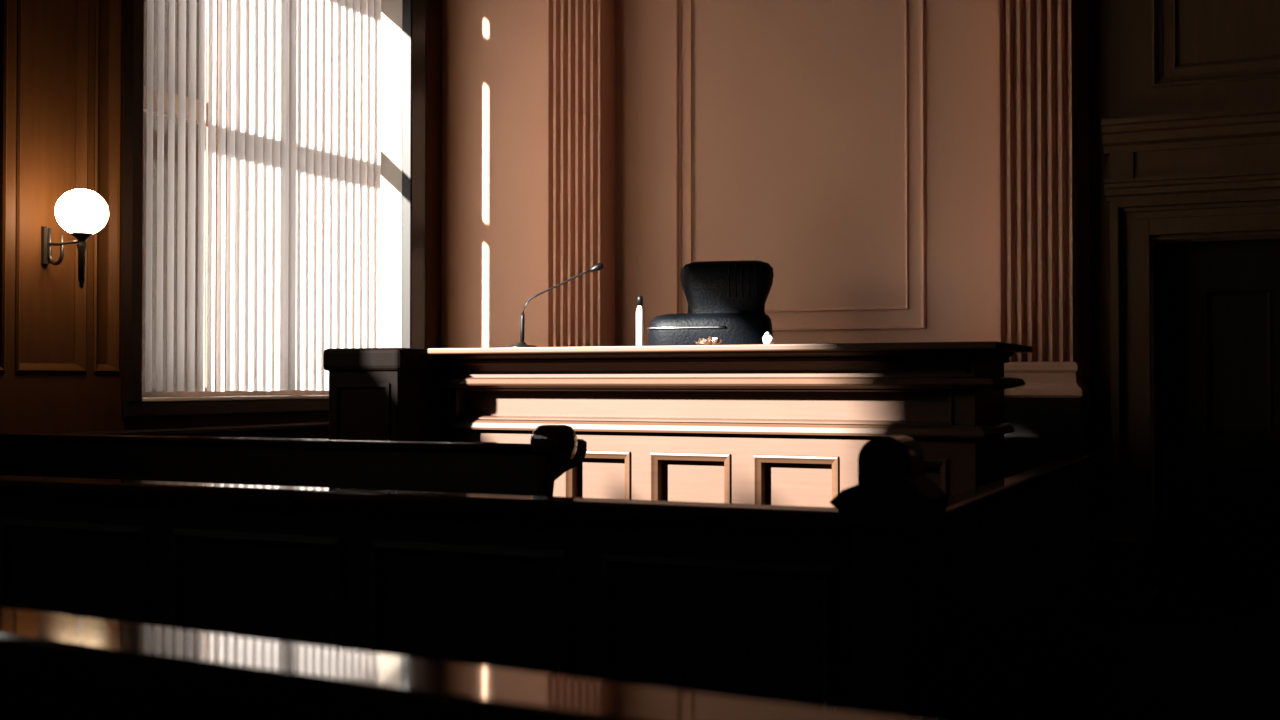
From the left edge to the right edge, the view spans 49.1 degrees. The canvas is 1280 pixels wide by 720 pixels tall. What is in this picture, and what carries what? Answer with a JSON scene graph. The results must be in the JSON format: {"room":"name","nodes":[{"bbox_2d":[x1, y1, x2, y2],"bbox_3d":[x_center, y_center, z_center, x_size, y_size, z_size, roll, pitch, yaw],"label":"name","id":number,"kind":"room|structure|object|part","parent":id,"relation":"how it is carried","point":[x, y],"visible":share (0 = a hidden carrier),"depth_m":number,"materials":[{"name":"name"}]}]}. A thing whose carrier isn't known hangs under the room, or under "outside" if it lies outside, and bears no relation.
{"room":"courtroom","nodes":[
{"label":"courtroom","id":0,"kind":"room"},
{"bbox_2d":[0,0,441,438],"bbox_3d":[-4.289,-1.916,5.384,0.312,6.600,12.900,0,-1,25],"label":"wall","id":1,"kind":"structure","parent":0,"point":[61,61],"depth_m":7.63,"materials":[{"name":"brown wood"}]},
{"bbox_2d":[41,189,108,287],"bbox_3d":[-3.005,-0.634,7.366,0.446,0.520,0.262,0,-1,25],"label":"wall lamp","id":2,"kind":"object","parent":1,"relation":"attached to","point":[82,213],"visible":1,"depth_m":7.27,"materials":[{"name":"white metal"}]},
{"bbox_3d":[-3.175,-0.613,7.485,0.037,0.200,0.044,0,-1,25],"label":"plate","id":3,"kind":"part","parent":2,"relation":"part of","materials":[{"name":"brown metal"}]},
{"bbox_3d":[-3.045,-0.619,7.405,0.293,0.026,0.016,-1,-1,32],"label":"arm","id":4,"kind":"part","parent":2,"relation":"part of","materials":[{"name":"brown metal"}]},
{"bbox_3d":[-2.921,-0.773,7.329,0.262,0.244,0.262,0,-1,25],"label":"lamp shade","id":5,"kind":"part","parent":2,"relation":"part of","materials":[{"name":"white glass"}]},
{"bbox_2d":[71,422,328,436],"bbox_3d":[-4.146,0.392,5.254,0.050,0.070,12.450,0,-1,25],"label":"trim","id":6,"kind":"structure","parent":1,"relation":"attached to","point":[314,427],"depth_m":8.74,"materials":[{"name":"brown wood"}]},
{"bbox_2d":[135,0,402,401],"bbox_3d":[-2.449,-1.516,9.315,0.335,3.555,2.670,0,-1,25],"label":"window","id":7,"kind":"structure","parent":1,"relation":"in","point":[391,10],"depth_m":10.47,"materials":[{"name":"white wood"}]},
{"bbox_3d":[-2.413,0.248,9.270,0.255,0.025,2.670,0,-1,25],"label":"sill","id":8,"kind":"part","parent":7,"relation":"part of","materials":[{"name":"brown wood"}]},
{"bbox_2d":[145,0,380,391],"bbox_3d":[-2.381,-1.541,9.158,0.070,3.490,2.363,0,-1,25],"label":"vertical blinds","id":9,"kind":"object","parent":7,"relation":"attached to","point":[343,118],"visible":0.86,"depth_m":9.15,"materials":[{"name":"white fabric"}]},
{"bbox_2d":[121,0,427,416],"bbox_3d":[-2.265,-1.584,9.302,0.080,3.860,3.020,0,-1,25],"label":"trim","id":10,"kind":"structure","parent":1,"relation":"attached to","point":[414,59],"depth_m":8.57,"materials":[{"name":"brown wood"}]},
{"bbox_2d":[647,260,773,344],"bbox_3d":[0.417,0.177,8.621,0.876,1.614,0.740,0,-1,15],"label":"swivel chair","id":11,"kind":"object","parent":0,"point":[726,300],"visible":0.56,"depth_m":8.74,"materials":[{"name":"black leather"}]},
{"bbox_3d":[0.549,0.035,8.847,0.594,1.322,0.240,0,-1,16],"label":"backrest","id":12,"kind":"part","parent":11,"relation":"part of","materials":[{"name":"black leather"}]},
{"bbox_2d":[442,0,1279,518],"bbox_3d":[2.768,-1.857,9.081,9.400,6.600,0.250,0,-1,25],"label":"wall","id":13,"kind":"structure","parent":0,"point":[799,104],"depth_m":9.80,"materials":[{"name":"paint"}]},
{"bbox_2d":[546,0,614,346],"bbox_3d":[-0.449,-2.064,10.266,0.573,6.150,0.316,0,-1,25],"label":"trim","id":14,"kind":"structure","parent":13,"relation":"attached to","point":[580,34],"depth_m":10.20,"materials":[{"name":"paint"}]},
{"bbox_2d":[690,0,908,312],"bbox_3d":[1.078,-2.185,9.722,1.581,3.707,0.020,0,-1,25],"label":"trim","id":15,"kind":"structure","parent":13,"relation":"attached to","point":[906,307],"depth_m":9.51,"materials":[{"name":"paint"}]},
{"bbox_2d":[676,0,925,330],"bbox_3d":[1.078,-2.174,9.716,1.804,3.947,0.030,0,-1,25],"label":"trim","id":16,"kind":"structure","parent":13,"relation":"attached to","point":[922,325],"depth_m":9.51,"materials":[{"name":"paint"}]},
{"bbox_2d":[997,0,1088,477],"bbox_3d":[2.515,-2.086,8.890,0.590,6.150,0.316,0,-1,25],"label":"pilaster","id":17,"kind":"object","parent":13,"relation":"attached to","point":[1037,165],"depth_m":8.81,"materials":[{"name":"paint"}]},
{"bbox_2d":[1087,408,1100,516],"bbox_3d":[0.679,0.664,9.867,4.916,0.682,0.012,0,-1,25],"label":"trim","id":18,"kind":"structure","parent":13,"relation":"attached to","point":[1093,415],"depth_m":8.84,"materials":[{"name":"brown wood"}]},
{"bbox_2d":[1094,517,1157,626],"bbox_3d":[0.539,1.219,9.158,5.250,0.450,1.400,0,-1,25],"label":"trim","id":19,"kind":"structure","parent":13,"relation":"attached to","point":[1125,549],"depth_m":7.49,"materials":[{"name":"brown wood"}]},
{"bbox_2d":[1088,0,1279,516],"bbox_3d":[4.914,-1.875,7.944,4.549,6.600,0.006,0,-1,25],"label":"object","id":20,"kind":"structure","parent":13,"relation":"attached to","point":[1119,31],"depth_m":8.76,"materials":[{"name":"brown wood"}]},
{"bbox_2d":[1101,106,1279,519],"bbox_3d":[3.658,-0.029,8.380,1.675,2.921,0.220,0,-1,25],"label":"trim","id":21,"kind":"structure","parent":13,"relation":"attached to","point":[1214,171],"depth_m":8.64,"materials":[{"name":"brown wood"}]},
{"bbox_2d":[1151,0,1279,87],"bbox_3d":[3.959,-2.935,8.380,1.700,2.467,0.050,0,-1,25],"label":"trim","id":22,"kind":"structure","parent":13,"relation":"attached to","point":[1158,81],"depth_m":8.65,"materials":[{"name":"brown wood"}]},
{"bbox_2d":[1153,238,1279,589],"bbox_3d":[3.793,0.334,8.665,1.150,2.164,0.120,0,-1,25],"label":"door","id":23,"kind":"structure","parent":13,"relation":"in","point":[1217,303],"depth_m":8.77,"materials":[{"name":"brown wood"}]},
{"bbox_2d":[1174,0,1279,68],"bbox_3d":[3.964,-2.925,8.389,1.444,2.230,0.030,0,-1,25],"label":"trim","id":24,"kind":"structure","parent":13,"relation":"attached to","point":[1177,65],"depth_m":8.62,"materials":[{"name":"brown wood"}]},
{"bbox_2d":[1039,584,1279,719],"bbox_3d":[0.133,1.415,3.472,9.900,0.120,13.250,0,-1,25],"label":"floor","id":25,"kind":"structure","parent":0,"point":[1195,652],"depth_m":6.42,"materials":[{"name":"black carpet"}]},
{"bbox_2d":[0,424,586,495],"bbox_3d":[-1.680,0.838,6.465,3.258,1.127,0.484,0,-1,25],"label":"pew","id":26,"kind":"object","parent":25,"relation":"on","point":[532,468],"visible":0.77,"depth_m":6.14,"materials":[{"name":"brown wood"}]},
{"bbox_3d":[-1.816,0.365,6.345,3.119,0.030,0.106,0,-1,25],"label":"rail","id":27,"kind":"part","parent":26,"relation":"part of","materials":[{"name":"brown wood"}]},
{"bbox_3d":[-0.348,0.336,5.669,0.166,0.148,0.148,0,-1,25],"label":"scroll knob","id":28,"kind":"part","parent":26,"relation":"part of","materials":[{"name":"brown wood"}]},
{"bbox_3d":[-0.323,0.835,5.790,0.050,1.112,0.365,0,-1,25],"label":"panel","id":29,"kind":"part","parent":26,"relation":"part of","materials":[{"name":"brown wood"}]},
{"bbox_2d":[323,348,448,440],"bbox_3d":[-1.415,0.684,8.254,0.536,1.492,0.800,0,-1,25],"label":"stand","id":30,"kind":"object","parent":25,"relation":"on","point":[375,393],"visible":0.34,"depth_m":7.95,"materials":[{"name":"black wood"}]},
{"bbox_3d":[-1.573,0.653,7.912,0.376,1.042,0.015,0,-1,25],"label":"panel moulding","id":31,"kind":"part","parent":30,"relation":"part of","materials":[{"name":"black wood"}]},
{"bbox_2d":[0,607,916,719],"bbox_3d":[-0.292,0.855,1.917,4.500,0.950,0.568,-1,-1,29],"label":"table","id":32,"kind":"object","parent":25,"relation":"on","point":[53,666],"visible":1,"depth_m":1.74,"materials":[{"name":"brown wood"}]},
{"bbox_3d":[-0.371,0.673,1.780,4.500,0.510,0.030,-1,-1,29],"label":"backrest","id":33,"kind":"part","parent":32,"relation":"part of","materials":[{"name":"brown wood"}]},
{"bbox_2d":[0,434,947,719],"bbox_3d":[-1.528,0.796,4.744,5.103,1.158,0.200,0,-1,25],"label":"bar","id":34,"kind":"object","parent":25,"relation":"on","point":[821,607],"visible":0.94,"depth_m":4.17,"materials":[{"name":"brown wood"}]},
{"bbox_3d":[-1.621,0.445,4.809,4.884,0.045,0.146,0,-1,25],"label":"rail","id":35,"kind":"part","parent":34,"relation":"part of","materials":[{"name":"brown wood"}]},
{"bbox_3d":[0.663,0.882,3.736,0.146,0.953,0.160,0,-1,25],"label":"newel post","id":36,"kind":"part","parent":34,"relation":"part of","materials":[{"name":"brown wood"}]},
{"bbox_2d":[427,341,1032,507],"bbox_3d":[0.458,0.676,7.815,3.224,1.494,1.040,0,-1,25],"label":"bench","id":37,"kind":"object","parent":25,"relation":"on","point":[760,424],"visible":0.49,"depth_m":7.47,"materials":[{"name":"brown wood"}]},
{"bbox_3d":[-0.951,0.705,8.579,0.020,1.460,0.779,0,-1,25],"label":"panel","id":38,"kind":"part","parent":37,"relation":"part of","materials":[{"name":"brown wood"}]},
{"bbox_2d":[507,263,603,346],"bbox_3d":[-0.485,-0.311,8.001,0.546,0.484,0.169,0,-1,-6],"label":"gooseneck microphone","id":39,"kind":"object","parent":37,"relation":"on","point":[599,266],"visible":0.87,"depth_m":7.97,"materials":[{"name":"black metal"}]},
{"bbox_3d":[-0.671,-0.184,7.978,0.027,0.171,0.025,0,-1,25],"label":"stem","id":40,"kind":"part","parent":39,"relation":"part of","materials":[{"name":"black metal"}]},
{"bbox_3d":[-0.226,0.740,7.841,0.413,0.466,0.086,0,-1,25],"label":"panel","id":41,"kind":"part","parent":37,"relation":"part of","materials":[{"name":"brown wood"}]},
{"bbox_2d":[636,296,643,345],"bbox_3d":[0.000,-0.213,7.633,0.042,0.276,0.042,0,-1,25],"label":"slim bottle","id":42,"kind":"object","parent":37,"relation":"on","point":[639,312],"visible":0.95,"depth_m":7.62,"materials":[{"name":"white plastic"}]},
{"bbox_3d":[0.282,0.737,7.606,0.476,0.466,0.086,0,-1,25],"label":"panel","id":43,"kind":"part","parent":37,"relation":"part of","materials":[{"name":"brown wood"}]},
{"bbox_3d":[0.249,0.244,7.625,2.909,0.184,0.072,0,-1,25],"label":"frieze panel","id":44,"kind":"part","parent":37,"relation":"part of","materials":[{"name":"brown wood"}]},
{"bbox_2d":[696,336,722,344],"bbox_3d":[0.379,-0.102,7.711,0.166,0.056,0.057,0,-1,25],"label":"wrapper","id":45,"kind":"object","parent":37,"relation":"on","point":[710,341],"visible":0.86,"depth_m":7.69,"materials":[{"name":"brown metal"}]},
{"bbox_3d":[0.447,0.373,7.905,3.127,0.058,0.835,0,-1,25],"label":"moulding","id":46,"kind":"part","parent":37,"relation":"part of","materials":[{"name":"brown wood"}]},
{"bbox_2d":[427,341,1032,354],"bbox_3d":[0.458,-0.054,7.826,3.224,0.034,1.040,0,-1,25],"label":"countertop","id":47,"kind":"structure","parent":37,"relation":"on","point":[988,345],"depth_m":7.25,"materials":[{"name":"brown wood"}]},
{"bbox_3d":[0.461,0.063,7.870,3.187,0.199,0.895,0,-1,25],"label":"cornice","id":48,"kind":"part","parent":37,"relation":"part of","materials":[{"name":"brown wood"}]},
{"bbox_2d":[763,332,774,343],"bbox_3d":[0.670,-0.114,7.300,0.067,0.067,0.064,0,-1,25],"label":"crumpled tissue","id":49,"kind":"object","parent":37,"relation":"on","point":[767,339],"visible":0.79,"depth_m":7.28,"materials":[{"name":"white paper"}]},
{"bbox_3d":[0.826,0.733,7.353,0.473,0.466,0.086,0,-1,25],"label":"panel","id":50,"kind":"part","parent":37,"relation":"part of","materials":[{"name":"brown wood"}]},
{"bbox_3d":[1.352,0.729,7.109,0.442,0.466,0.086,0,-1,25],"label":"panel","id":51,"kind":"part","parent":37,"relation":"part of","materials":[{"name":"brown wood"}]},
{"bbox_3d":[1.817,0.685,7.294,0.020,1.460,0.779,0,-1,25],"label":"panel","id":52,"kind":"part","parent":37,"relation":"part of","materials":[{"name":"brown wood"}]},
{"bbox_2d":[922,453,1098,719],"bbox_3d":[1.507,0.911,5.400,0.101,0.948,3.410,0,-1,25],"label":"rail","id":53,"kind":"object","parent":25,"relation":"on","point":[1008,613],"visible":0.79,"depth_m":4.85,"materials":[{"name":"brown wood"}]},
{"bbox_3d":[1.507,0.462,5.407,0.101,0.050,3.410,0,-1,25],"label":"rail","id":54,"kind":"part","parent":53,"relation":"part of","materials":[{"name":"brown wood"}]}
]}

